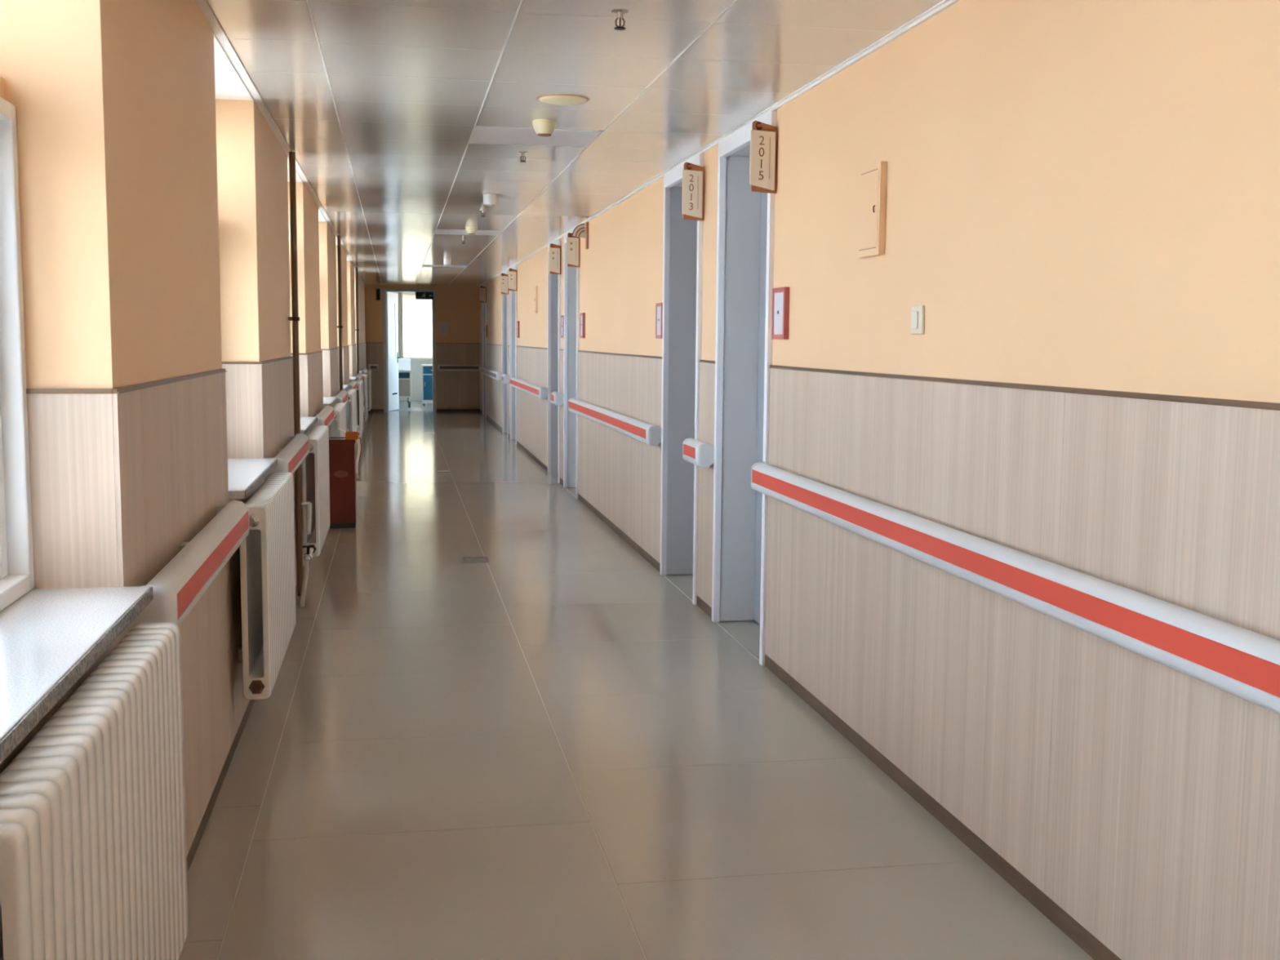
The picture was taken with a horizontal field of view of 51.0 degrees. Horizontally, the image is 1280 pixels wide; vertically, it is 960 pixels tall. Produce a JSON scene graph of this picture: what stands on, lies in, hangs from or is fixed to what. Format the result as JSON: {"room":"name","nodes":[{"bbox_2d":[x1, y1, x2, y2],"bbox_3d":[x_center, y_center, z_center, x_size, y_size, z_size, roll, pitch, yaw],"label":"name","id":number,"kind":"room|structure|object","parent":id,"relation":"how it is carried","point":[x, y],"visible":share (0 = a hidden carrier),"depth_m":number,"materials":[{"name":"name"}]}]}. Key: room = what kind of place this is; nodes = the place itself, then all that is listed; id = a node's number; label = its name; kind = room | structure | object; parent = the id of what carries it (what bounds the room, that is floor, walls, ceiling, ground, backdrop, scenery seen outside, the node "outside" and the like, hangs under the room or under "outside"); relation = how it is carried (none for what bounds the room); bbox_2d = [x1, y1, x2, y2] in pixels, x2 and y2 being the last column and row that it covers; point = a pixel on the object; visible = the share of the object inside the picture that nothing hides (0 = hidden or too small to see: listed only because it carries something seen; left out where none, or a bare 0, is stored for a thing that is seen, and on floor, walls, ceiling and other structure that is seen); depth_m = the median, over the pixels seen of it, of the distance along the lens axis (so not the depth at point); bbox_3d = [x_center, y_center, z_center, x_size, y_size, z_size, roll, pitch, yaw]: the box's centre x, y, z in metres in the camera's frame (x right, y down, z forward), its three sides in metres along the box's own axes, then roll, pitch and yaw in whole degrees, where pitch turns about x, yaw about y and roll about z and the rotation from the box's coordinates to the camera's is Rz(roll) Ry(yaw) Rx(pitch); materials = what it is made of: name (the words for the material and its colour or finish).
{"room":"hospital interior","nodes":[
{"label":"hospital interior","id":0,"kind":"room"},
{"bbox_2d":[0,0,365,857],"bbox_3d":[-2.487,-0.797,9.422,0.434,2.372,31.532,-1,6,-10],"label":"wall","id":1,"kind":"structure","parent":0,"point":[154,187],"depth_m":3.20,"materials":[{"name":"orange paint"}]},
{"bbox_2d":[0,622,188,959],"bbox_3d":[-0.861,0.656,2.080,0.130,0.645,1.202,-1,6,-10],"label":"radiator","id":2,"kind":"object","parent":1,"relation":"attached to","point":[93,864],"visible":1,"depth_m":1.97,"materials":[{"name":"white metal"}]},
{"bbox_2d":[0,97,248,764],"bbox_3d":[-1.190,-0.431,2.766,0.440,1.520,2.683,-1,6,-10],"label":"window","id":3,"kind":"structure","parent":1,"relation":"in","point":[50,638],"depth_m":2.60,"materials":[{"name":"white plastic"}]},
{"bbox_2d":[186,564,304,874],"bbox_3d":[-2.293,0.355,9.585,0.009,0.050,31.500,-1,6,-10],"label":"baseboard","id":4,"kind":"structure","parent":1,"relation":"attached to","point":[193,850],"depth_m":4.10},
{"bbox_2d":[237,471,296,699],"bbox_3d":[-1.387,0.348,4.966,0.130,0.645,1.202,-1,6,-10],"label":"radiator","id":5,"kind":"object","parent":1,"relation":"attached to","point":[267,554],"visible":0.98,"depth_m":4.61,"materials":[{"name":"white metal"}]},
{"bbox_2d":[227,433,309,498],"bbox_3d":[-1.716,-0.740,5.652,0.441,1.520,2.683,-1,6,-10],"label":"window","id":6,"kind":"structure","parent":1,"relation":"in","point":[244,475],"depth_m":5.39,"materials":[{"name":"white plastic"}]},
{"bbox_2d":[194,0,365,284],"bbox_3d":[-2.263,-1.971,9.342,0.033,0.016,31.500,-1,6,-10],"label":"trim","id":7,"kind":"structure","parent":1,"relation":"attached to","point":[204,6],"depth_m":5.27,"materials":[{"name":"white"}]},
{"bbox_2d":[288,151,313,606],"bbox_3d":[-1.773,-0.530,6.999,0.114,2.352,0.402,-1,6,-10],"label":"riser pipe","id":8,"kind":"object","parent":1,"relation":"attached to","point":[302,583],"visible":1,"depth_m":7.10,"materials":[{"name":"brown"}]},
{"bbox_2d":[302,425,329,556],"bbox_3d":[-1.912,0.040,7.853,0.130,0.645,1.202,-1,6,-10],"label":"radiator","id":9,"kind":"object","parent":1,"relation":"attached to","point":[315,466],"visible":0.88,"depth_m":7.54,"materials":[{"name":"white metal"}]},
{"bbox_2d":[300,405,334,434],"bbox_3d":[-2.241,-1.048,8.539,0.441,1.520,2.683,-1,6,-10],"label":"windowsill","id":10,"kind":"structure","parent":1,"relation":"in","point":[306,423],"depth_m":8.53,"materials":[{"name":"white plastic"}]},
{"bbox_2d":[323,390,348,406],"bbox_3d":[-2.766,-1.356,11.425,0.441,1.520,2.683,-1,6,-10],"label":"windowsill","id":11,"kind":"structure","parent":1,"relation":"in","point":[327,401],"depth_m":11.41,"materials":[{"name":"white plastic"}]},
{"bbox_2d":[328,402,346,437],"bbox_3d":[-2.437,-0.268,10.739,0.130,0.645,1.202,-1,6,-10],"label":"radiator","id":12,"kind":"object","parent":1,"relation":"attached to","point":[340,420],"visible":0.34,"depth_m":10.53,"materials":[{"name":"white metal"}]},
{"bbox_2d":[337,235,349,431],"bbox_3d":[-2.823,-1.146,12.772,0.114,2.352,0.402,-1,6,-10],"label":"riser pipe","id":13,"kind":"object","parent":1,"relation":"attached to","point":[340,326],"visible":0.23,"depth_m":12.85,"materials":[{"name":"brown metal"}]},
{"bbox_2d":[338,380,356,391],"bbox_3d":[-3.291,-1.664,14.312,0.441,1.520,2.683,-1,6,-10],"label":"windowsill","id":14,"kind":"structure","parent":1,"relation":"in","point":[345,387],"depth_m":14.31,"materials":[{"name":"white plastic"}]},
{"bbox_2d":[345,389,356,450],"bbox_3d":[-2.962,-0.576,13.626,0.130,0.645,1.202,-1,6,-10],"label":"radiator","id":15,"kind":"object","parent":1,"relation":"attached to","point":[352,393],"visible":0.36,"depth_m":13.47,"materials":[{"name":"white metal"}]},
{"bbox_2d":[349,373,363,381],"bbox_3d":[-3.816,-1.972,17.198,0.441,1.520,2.683,-1,6,-10],"label":"window","id":16,"kind":"structure","parent":1,"relation":"in","point":[351,378],"depth_m":17.19,"materials":[{"name":"white plastic"}]},
{"bbox_2d":[350,380,363,437],"bbox_3d":[-3.487,-0.884,16.512,0.130,0.645,1.202,-1,6,-10],"label":"radiator","id":17,"kind":"object","parent":1,"relation":"attached to","point":[359,383],"visible":0.62,"depth_m":16.25,"materials":[{"name":"white metal"}]},
{"bbox_2d":[355,266,364,438],"bbox_3d":[-3.873,-1.762,18.545,0.114,2.352,0.402,-1,6,-10],"label":"riser pipe","id":18,"kind":"object","parent":1,"relation":"attached to","point":[356,268],"visible":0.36,"depth_m":18.63,"materials":[{"name":"brown"}]},
{"bbox_2d":[361,368,367,374],"bbox_3d":[-4.286,-1.650,20.787,0.095,0.120,1.460,-1,6,-10],"label":"handrail","id":19,"kind":"object","parent":1,"relation":"attached to","point":[364,371],"visible":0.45,"depth_m":20.65,"materials":[{"name":"white plastic"}]},
{"bbox_2d":[362,373,368,422],"bbox_3d":[-4.012,-1.192,19.399,0.130,0.645,1.202,-1,6,-10],"label":"radiator","id":20,"kind":"object","parent":1,"relation":"attached to","point":[365,375],"visible":0.49,"depth_m":18.92,"materials":[{"name":"white metal"}]},
{"bbox_2d":[363,368,371,410],"bbox_3d":[-4.537,-1.500,22.285,0.130,0.645,1.202,-1,6,-10],"label":"radiator","id":21,"kind":"object","parent":1,"relation":"attached to","point":[369,371],"visible":0.45,"depth_m":21.81,"materials":[{"name":"white metal"}]},
{"bbox_2d":[386,291,432,400],"bbox_3d":[-4.614,-2.813,27.323,4.900,3.000,4.700,-1,6,-10],"label":"wall","id":22,"kind":"structure","parent":0,"point":[415,366],"depth_m":29.53,"materials":[{"name":"white paint"}]},
{"bbox_2d":[394,291,403,358],"bbox_3d":[-5.249,-3.068,29.220,0.170,2.100,0.056,-1,6,-10],"label":"curtain","id":23,"kind":"object","parent":22,"relation":"hanging from","point":[399,294],"visible":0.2,"depth_m":29.20,"materials":[{"name":"beige fabric"}]},
{"bbox_2d":[402,292,432,361],"bbox_3d":[-4.423,-3.365,29.466,1.770,1.542,0.054,-1,6,-10],"label":"window","id":24,"kind":"structure","parent":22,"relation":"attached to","point":[417,332],"depth_m":29.39,"materials":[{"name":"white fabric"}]},
{"bbox_2d":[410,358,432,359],"bbox_3d":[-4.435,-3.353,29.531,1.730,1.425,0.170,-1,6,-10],"label":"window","id":25,"kind":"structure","parent":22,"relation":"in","point":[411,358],"depth_m":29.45,"materials":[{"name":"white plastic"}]},
{"bbox_2d":[364,284,479,408],"bbox_3d":[-4.154,-2.465,25.138,2.780,2.372,0.212,-1,6,-10],"label":"wall","id":26,"kind":"structure","parent":0,"point":[458,307],"depth_m":25.12,"materials":[{"name":"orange paint"}]},
{"bbox_2d":[368,364,377,370],"bbox_3d":[-4.944,-2.086,24.879,0.175,0.118,0.096,-1,6,-10],"label":"handrail","id":27,"kind":"object","parent":26,"relation":"attached to","point":[371,366],"visible":0.86,"depth_m":24.84,"materials":[{"name":"white plastic"}]},
{"bbox_2d":[375,288,380,301],"bbox_3d":[-4.832,-3.421,24.769,0.085,0.230,0.094,-1,6,-10],"label":"wall speaker","id":28,"kind":"object","parent":26,"relation":"attached to","point":[377,290],"visible":1,"depth_m":24.72,"materials":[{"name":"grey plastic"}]},
{"bbox_2d":[382,288,436,412],"bbox_3d":[-4.382,-2.461,25.501,0.970,2.285,1.007,-1,6,-10],"label":"door","id":29,"kind":"structure","parent":26,"relation":"in","point":[390,320],"depth_m":25.19,"materials":[{"name":"grey metal"}]},
{"bbox_2d":[368,408,479,412],"bbox_3d":[-4.057,-1.303,25.179,2.100,0.055,0.009,-1,6,-10],"label":"baseboard","id":30,"kind":"structure","parent":26,"relation":"attached to","point":[371,410],"depth_m":25.27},
{"bbox_2d":[439,323,447,334],"bbox_3d":[-3.670,-2.821,25.081,0.150,0.220,0.021,-1,6,-10],"label":"notice","id":31,"kind":"object","parent":26,"relation":"attached to","point":[442,326],"visible":1,"depth_m":25.07,"materials":[{"name":"paper"}]},
{"bbox_2d":[437,364,479,371],"bbox_3d":[-3.399,-2.103,25.158,0.775,0.118,0.096,-1,6,-10],"label":"handrail","id":32,"kind":"object","parent":26,"relation":"attached to","point":[440,367],"visible":1,"depth_m":25.12,"materials":[{"name":"white plastic"}]},
{"bbox_2d":[207,0,942,285],"bbox_3d":[-1.284,-2.101,9.507,2.900,0.252,31.900,-1,6,-10],"label":"ceiling","id":33,"kind":"structure","parent":0,"point":[379,104],"depth_m":5.25,"materials":[{"name":"grey"}]},
{"bbox_2d":[415,284,433,299],"bbox_3d":[-3.932,-3.433,24.466,0.320,0.278,0.029,-1,6,-10],"label":"exit sign","id":34,"kind":"object","parent":33,"relation":"hanging from","point":[419,295],"visible":1,"depth_m":24.46,"materials":[{"name":"grey plastic"}]},
{"bbox_2d":[422,264,466,267],"bbox_3d":[-2.657,-2.911,18.232,0.589,0.015,0.546,-1,6,-10],"label":"recessed light","id":35,"kind":"object","parent":33,"relation":"in","point":[424,265],"visible":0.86,"depth_m":18.29,"materials":[{"name":"white"}]},
{"bbox_2d":[443,258,451,265],"bbox_3d":[-2.376,-2.687,16.553,0.090,0.080,0.090,-1,6,-10],"label":"ceiling camera","id":36,"kind":"object","parent":33,"relation":"attached to","point":[446,261],"visible":1,"depth_m":16.52,"materials":[{"name":"white plastic"}]},
{"bbox_2d":[434,229,502,235],"bbox_3d":[-1.585,-2.282,12.339,0.589,0.015,0.546,-1,6,-10],"label":"recessed light","id":37,"kind":"object","parent":33,"relation":"in","point":[457,232],"visible":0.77,"depth_m":12.33,"materials":[{"name":"white"}]},
{"bbox_2d":[465,226,477,234],"bbox_3d":[-1.470,-2.178,11.713,0.108,0.064,0.108,-1,6,-10],"label":"smoke detector","id":38,"kind":"object","parent":33,"relation":"attached to","point":[470,229],"visible":1,"depth_m":11.68,"materials":[{"name":"beige plastic"}]},
{"bbox_2d":[480,209,486,217],"bbox_3d":[-1.185,-2.017,10.147,0.052,0.053,0.051,-1,6,-10],"label":"sprinkler","id":39,"kind":"object","parent":33,"relation":"attached to","point":[482,211],"visible":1,"depth_m":10.14,"materials":[{"name":"silver metal"}]},
{"bbox_2d":[483,193,496,206],"bbox_3d":[-1.014,-1.888,9.068,0.090,0.080,0.090,-1,6,-10],"label":"ceiling camera","id":40,"kind":"object","parent":33,"relation":"attached to","point":[490,200],"visible":1,"depth_m":9.03,"materials":[{"name":"white plastic"}]},
{"bbox_2d":[518,151,528,162],"bbox_3d":[-0.607,-1.677,6.967,0.052,0.053,0.051,-1,6,-10],"label":"sprinkler","id":41,"kind":"object","parent":33,"relation":"attached to","point":[522,153],"visible":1,"depth_m":6.96,"materials":[{"name":"silver metal"}]},
{"bbox_2d":[468,125,602,147],"bbox_3d":[-0.513,-1.653,6.446,0.589,0.015,0.546,-1,6,-10],"label":"recessed light","id":42,"kind":"object","parent":33,"relation":"in","point":[481,135],"visible":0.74,"depth_m":6.45,"materials":[{"name":"white plastic"}]},
{"bbox_2d":[532,119,556,136],"bbox_3d":[-0.425,-1.565,5.969,0.108,0.064,0.108,-1,6,-10],"label":"smoke detector","id":43,"kind":"object","parent":33,"relation":"attached to","point":[543,127],"visible":1,"depth_m":5.93,"materials":[{"name":"beige plastic"}]},
{"bbox_2d":[536,94,589,105],"bbox_3d":[-0.311,-1.534,5.421,0.216,0.010,0.216,-1,6,-10],"label":"ceiling speaker","id":44,"kind":"object","parent":33,"relation":"attached to","point":[559,100],"visible":1,"depth_m":5.38,"materials":[{"name":"beige plastic"}]},
{"bbox_2d":[611,8,628,30],"bbox_3d":[-0.059,-1.355,3.953,0.052,0.053,0.051,-1,6,-10],"label":"sprinkler","id":45,"kind":"object","parent":33,"relation":"attached to","point":[620,12],"visible":1,"depth_m":3.94,"materials":[{"name":"silver metal"}]},
{"bbox_2d":[178,400,1093,959],"bbox_3d":[-1.821,0.224,12.059,4.500,0.200,36.200,-1,6,-10],"label":"floor","id":46,"kind":"structure","parent":0,"point":[544,748],"depth_m":4.26,"materials":[{"name":"beige tile"}]},
{"bbox_2d":[328,436,356,528],"bbox_3d":[-2.200,0.017,9.925,0.200,0.652,0.250,-1,6,-10],"label":"fire extinguisher cabinet","id":47,"kind":"object","parent":46,"relation":"on","point":[342,451],"visible":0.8,"depth_m":9.81,"materials":[{"name":"red metal"}]},
{"bbox_2d":[337,427,358,439],"bbox_3d":[-2.139,-0.340,9.830,0.145,0.079,0.110,-1,6,-10],"label":"carton","id":48,"kind":"object","parent":47,"relation":"on","point":[348,435],"visible":1,"depth_m":9.79,"materials":[{"name":"orange cardboard"}]},
{"bbox_2d":[355,438,360,478],"bbox_3d":[-2.072,-0.162,9.867,0.038,0.288,0.139,-1,6,-10],"label":"plastic bag","id":49,"kind":"object","parent":47,"relation":"hanging from","point":[358,445],"visible":0.99,"depth_m":9.83,"materials":[{"name":"white plastic"}]},
{"bbox_2d":[398,358,412,408],"bbox_3d":[-5.153,-2.005,27.485,0.920,0.949,2.170,-1,6,-10],"label":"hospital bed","id":50,"kind":"object","parent":46,"relation":"on","point":[405,389],"visible":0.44,"depth_m":26.55,"materials":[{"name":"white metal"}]},
{"bbox_2d":[421,364,432,405],"bbox_3d":[-4.227,-1.937,27.431,0.460,0.838,0.450,-1,6,-10],"label":"locker","id":51,"kind":"object","parent":46,"relation":"on","point":[426,369],"visible":0.5,"depth_m":27.21,"materials":[{"name":"blue metal"}]},
{"bbox_2d":[436,470,451,472],"bbox_3d":[-2.058,-0.093,14.077,0.150,0.004,0.200,-1,6,-10],"label":"floor drain","id":52,"kind":"object","parent":46,"relation":"on","point":[437,471],"visible":1,"depth_m":14.04,"materials":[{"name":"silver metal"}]},
{"bbox_2d":[462,556,488,563],"bbox_3d":[-1.038,0.506,8.470,0.150,0.004,0.200,-1,6,-10],"label":"floor drain","id":53,"kind":"object","parent":46,"relation":"on","point":[482,559],"visible":1,"depth_m":8.46,"materials":[{"name":"silver metal"}]},
{"bbox_2d":[480,0,1279,959],"bbox_3d":[-0.061,-0.858,9.862,0.314,2.480,31.500,-1,6,-10],"label":"wall","id":54,"kind":"structure","parent":0,"point":[1082,201],"depth_m":3.33,"materials":[{"name":"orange paint"}]},
{"bbox_2d":[480,285,486,302],"bbox_3d":[-2.731,-3.235,23.353,0.118,0.292,0.029,-1,6,-10],"label":"room sign","id":55,"kind":"object","parent":54,"relation":"attached to","point":[482,289],"visible":1,"depth_m":23.34,"materials":[{"name":"brown"}]},
{"bbox_2d":[481,283,486,417],"bbox_3d":[-2.669,-2.316,23.969,0.248,2.344,0.940,-1,6,-10],"label":"door","id":56,"kind":"structure","parent":54,"relation":"in","point":[483,304],"depth_m":24.34,"materials":[{"name":"white metal"}]},
{"bbox_2d":[485,324,487,337],"bbox_3d":[-2.656,-2.576,23.249,0.022,0.210,0.180,-1,6,-10],"label":"plaque","id":57,"kind":"object","parent":54,"relation":"attached to","point":[486,325],"visible":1,"depth_m":23.19,"materials":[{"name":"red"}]},
{"bbox_2d":[480,366,502,380],"bbox_3d":[-2.406,-1.726,21.652,0.095,0.120,3.752,-1,6,-10],"label":"handrail","id":58,"kind":"object","parent":54,"relation":"attached to","point":[497,375],"visible":0.96,"depth_m":20.81,"materials":[{"name":"white plastic"}]},
{"bbox_2d":[500,273,508,293],"bbox_3d":[-1.889,-2.741,18.725,0.118,0.292,0.029,-1,6,-10],"label":"room sign","id":59,"kind":"object","parent":54,"relation":"attached to","point":[504,277],"visible":0.97,"depth_m":18.71,"materials":[{"name":"brown"}]},
{"bbox_2d":[502,269,508,437],"bbox_3d":[-1.827,-1.822,19.341,0.248,2.344,0.940,-1,6,-10],"label":"door","id":60,"kind":"structure","parent":54,"relation":"in","point":[504,296],"depth_m":19.72,"materials":[{"name":"white"}]},
{"bbox_2d":[502,373,509,383],"bbox_3d":[-1.866,-1.409,18.682,0.095,0.120,0.362,-1,6,-10],"label":"handrail","id":61,"kind":"object","parent":54,"relation":"attached to","point":[505,378],"visible":0.97,"depth_m":18.51,"materials":[{"name":"white plastic"}]},
{"bbox_2d":[508,268,517,291],"bbox_3d":[-1.651,-2.601,17.414,0.118,0.292,0.029,-1,6,-10],"label":"room sign","id":62,"kind":"object","parent":54,"relation":"attached to","point":[513,273],"visible":1,"depth_m":17.40,"materials":[{"name":"brown"}]},
{"bbox_2d":[509,264,517,444],"bbox_3d":[-1.588,-1.682,18.030,0.248,2.344,0.940,-1,6,-10],"label":"door","id":63,"kind":"structure","parent":54,"relation":"in","point":[513,294],"depth_m":18.41,"materials":[{"name":"white"}]},
{"bbox_2d":[516,320,519,337],"bbox_3d":[-1.571,-1.939,17.280,0.022,0.210,0.180,-1,6,-10],"label":"plaque","id":64,"kind":"object","parent":54,"relation":"attached to","point":[517,322],"visible":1,"depth_m":17.20,"materials":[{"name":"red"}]},
{"bbox_2d":[509,377,547,399],"bbox_3d":[-1.326,-1.092,15.712,0.095,0.120,3.752,-1,6,-10],"label":"handrail","id":65,"kind":"object","parent":54,"relation":"attached to","point":[540,392],"visible":1,"depth_m":14.95,"materials":[{"name":"white plastic"}]},
{"bbox_2d":[533,286,537,313],"bbox_3d":[-1.173,-2.022,15.054,0.030,0.296,0.200,-1,6,-10],"label":"electrical box","id":66,"kind":"object","parent":54,"relation":"attached to","point":[535,288],"visible":1,"depth_m":14.97,"materials":[{"name":"beige paint"}]},
{"bbox_2d":[547,238,560,483],"bbox_3d":[-0.746,-1.188,13.402,0.248,2.344,0.940,-1,6,-10],"label":"door","id":67,"kind":"structure","parent":54,"relation":"in","point":[553,280],"depth_m":13.79,"materials":[{"name":"white"}]},
{"bbox_2d":[548,243,561,274],"bbox_3d":[-0.809,-2.107,12.786,0.118,0.292,0.029,-1,6,-10],"label":"room sign","id":68,"kind":"object","parent":54,"relation":"attached to","point":[554,257],"visible":1,"depth_m":12.78,"materials":[{"name":"brown"}]},
{"bbox_2d":[550,391,563,405],"bbox_3d":[-0.785,-0.775,12.743,0.095,0.120,0.362,-1,6,-10],"label":"handrail","id":69,"kind":"object","parent":54,"relation":"attached to","point":[556,398],"visible":1,"depth_m":12.57,"materials":[{"name":"white plastic"}]},
{"bbox_2d":[560,315,564,337],"bbox_3d":[-0.727,-1.444,12.642,0.022,0.210,0.180,-1,6,-10],"label":"plaque","id":70,"kind":"object","parent":54,"relation":"attached to","point":[562,316],"visible":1,"depth_m":12.62,"materials":[{"name":"red"}]},
{"bbox_2d":[563,229,579,499],"bbox_3d":[-0.508,-1.048,12.091,0.248,2.344,0.940,-1,6,-10],"label":"door","id":71,"kind":"structure","parent":54,"relation":"in","point":[571,274],"depth_m":12.50,"materials":[{"name":"white"}]},
{"bbox_2d":[566,232,580,267],"bbox_3d":[-0.570,-1.967,11.475,0.118,0.292,0.029,-1,6,-10],"label":"room sign","id":72,"kind":"object","parent":54,"relation":"attached to","point":[573,242],"visible":0.98,"depth_m":11.46,"materials":[{"name":"brown"}]},
{"bbox_2d":[572,222,588,248],"bbox_3d":[-0.493,-2.003,10.990,0.135,0.215,0.080,-1,6,-10],"label":"lamp","id":73,"kind":"object","parent":54,"relation":"attached to","point":[581,231],"visible":1,"depth_m":10.97,"materials":[{"name":"brown"}]},
{"bbox_2d":[579,312,585,337],"bbox_3d":[-0.485,-1.302,11.311,0.022,0.210,0.180,-1,6,-10],"label":"plaque","id":74,"kind":"object","parent":54,"relation":"attached to","point":[582,315],"visible":1,"depth_m":11.23,"materials":[{"name":"red plastic"}]},
{"bbox_2d":[568,397,661,445],"bbox_3d":[-0.244,-0.457,9.768,0.095,0.120,3.742,-1,6,-10],"label":"handrail","id":75,"kind":"object","parent":54,"relation":"attached to","point":[650,434],"visible":1,"depth_m":8.97,"materials":[{"name":"white plastic"}]},
{"bbox_2d":[655,302,662,338],"bbox_3d":[0.121,-0.947,7.984,0.022,0.210,0.180,-1,6,-10],"label":"plaque","id":76,"kind":"object","parent":54,"relation":"attached to","point":[659,306],"visible":0.84,"depth_m":7.98,"materials":[{"name":"red"}]},
{"bbox_2d":[660,153,703,604],"bbox_3d":[0.334,-0.554,7.462,0.248,2.344,0.940,-1,6,-10],"label":"door","id":77,"kind":"structure","parent":54,"relation":"in","point":[682,239],"depth_m":7.87,"materials":[{"name":"white metal"}]},
{"bbox_2d":[681,162,704,221],"bbox_3d":[0.272,-1.473,6.846,0.118,0.292,0.029,-1,6,-10],"label":"room sign","id":78,"kind":"object","parent":54,"relation":"attached to","point":[693,175],"visible":1,"depth_m":6.83,"materials":[{"name":"brown"}]},
{"bbox_2d":[682,437,714,467],"bbox_3d":[0.295,-0.141,6.803,0.095,0.120,0.362,-1,6,-10],"label":"handrail","id":79,"kind":"object","parent":54,"relation":"attached to","point":[700,454],"visible":1,"depth_m":6.63,"materials":[{"name":"white plastic"}]},
{"bbox_2d":[479,0,959,286],"bbox_3d":[-0.205,-1.989,9.715,0.024,0.026,31.500,-1,6,-10],"label":"trim","id":80,"kind":"structure","parent":54,"relation":"attached to","point":[940,6],"depth_m":5.04,"materials":[{"name":"white"}]},
{"bbox_2d":[711,110,776,665],"bbox_3d":[0.573,-0.414,6.151,0.248,2.344,0.940,-1,6,-10],"label":"door","id":81,"kind":"structure","parent":54,"relation":"in","point":[745,240],"depth_m":6.55,"materials":[{"name":"white metal"}]},
{"bbox_2d":[749,120,777,193],"bbox_3d":[0.510,-1.333,5.535,0.118,0.292,0.029,-1,6,-10],"label":"room sign","id":82,"kind":"object","parent":54,"relation":"attached to","point":[763,136],"visible":1,"depth_m":5.52,"materials":[{"name":"brown"}]},
{"bbox_2d":[771,286,789,339],"bbox_3d":[0.575,-0.681,5.489,0.022,0.210,0.180,-1,6,-10],"label":"plaque","id":83,"kind":"object","parent":54,"relation":"attached to","point":[780,295],"visible":1,"depth_m":5.46,"materials":[{"name":"red plastic"}]},
{"bbox_2d":[480,408,1121,959],"bbox_3d":[-0.216,0.330,9.960,0.009,0.055,31.496,-1,6,-10],"label":"baseboard","id":84,"kind":"structure","parent":54,"relation":"attached to","point":[1086,941],"depth_m":3.95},
{"bbox_2d":[857,161,887,257],"bbox_3d":[0.761,-0.887,4.423,0.030,0.296,0.200,-1,6,-10],"label":"electrical box","id":85,"kind":"object","parent":54,"relation":"attached to","point":[873,178],"visible":1,"depth_m":4.38,"materials":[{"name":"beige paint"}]},
{"bbox_2d":[911,305,924,334],"bbox_3d":[0.838,-0.484,4.062,0.015,0.086,0.086,-1,6,-10],"label":"light switch","id":86,"kind":"object","parent":54,"relation":"attached to","point":[917,313],"visible":1,"depth_m":4.05,"materials":[{"name":"beige plastic"}]},
{"bbox_2d":[751,462,1279,714],"bbox_3d":[1.257,0.424,1.516,0.095,0.120,8.430,-1,6,-10],"label":"handrail","id":87,"kind":"object","parent":54,"relation":"attached to","point":[1242,663],"visible":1,"depth_m":2.98,"materials":[{"name":"white plastic"}]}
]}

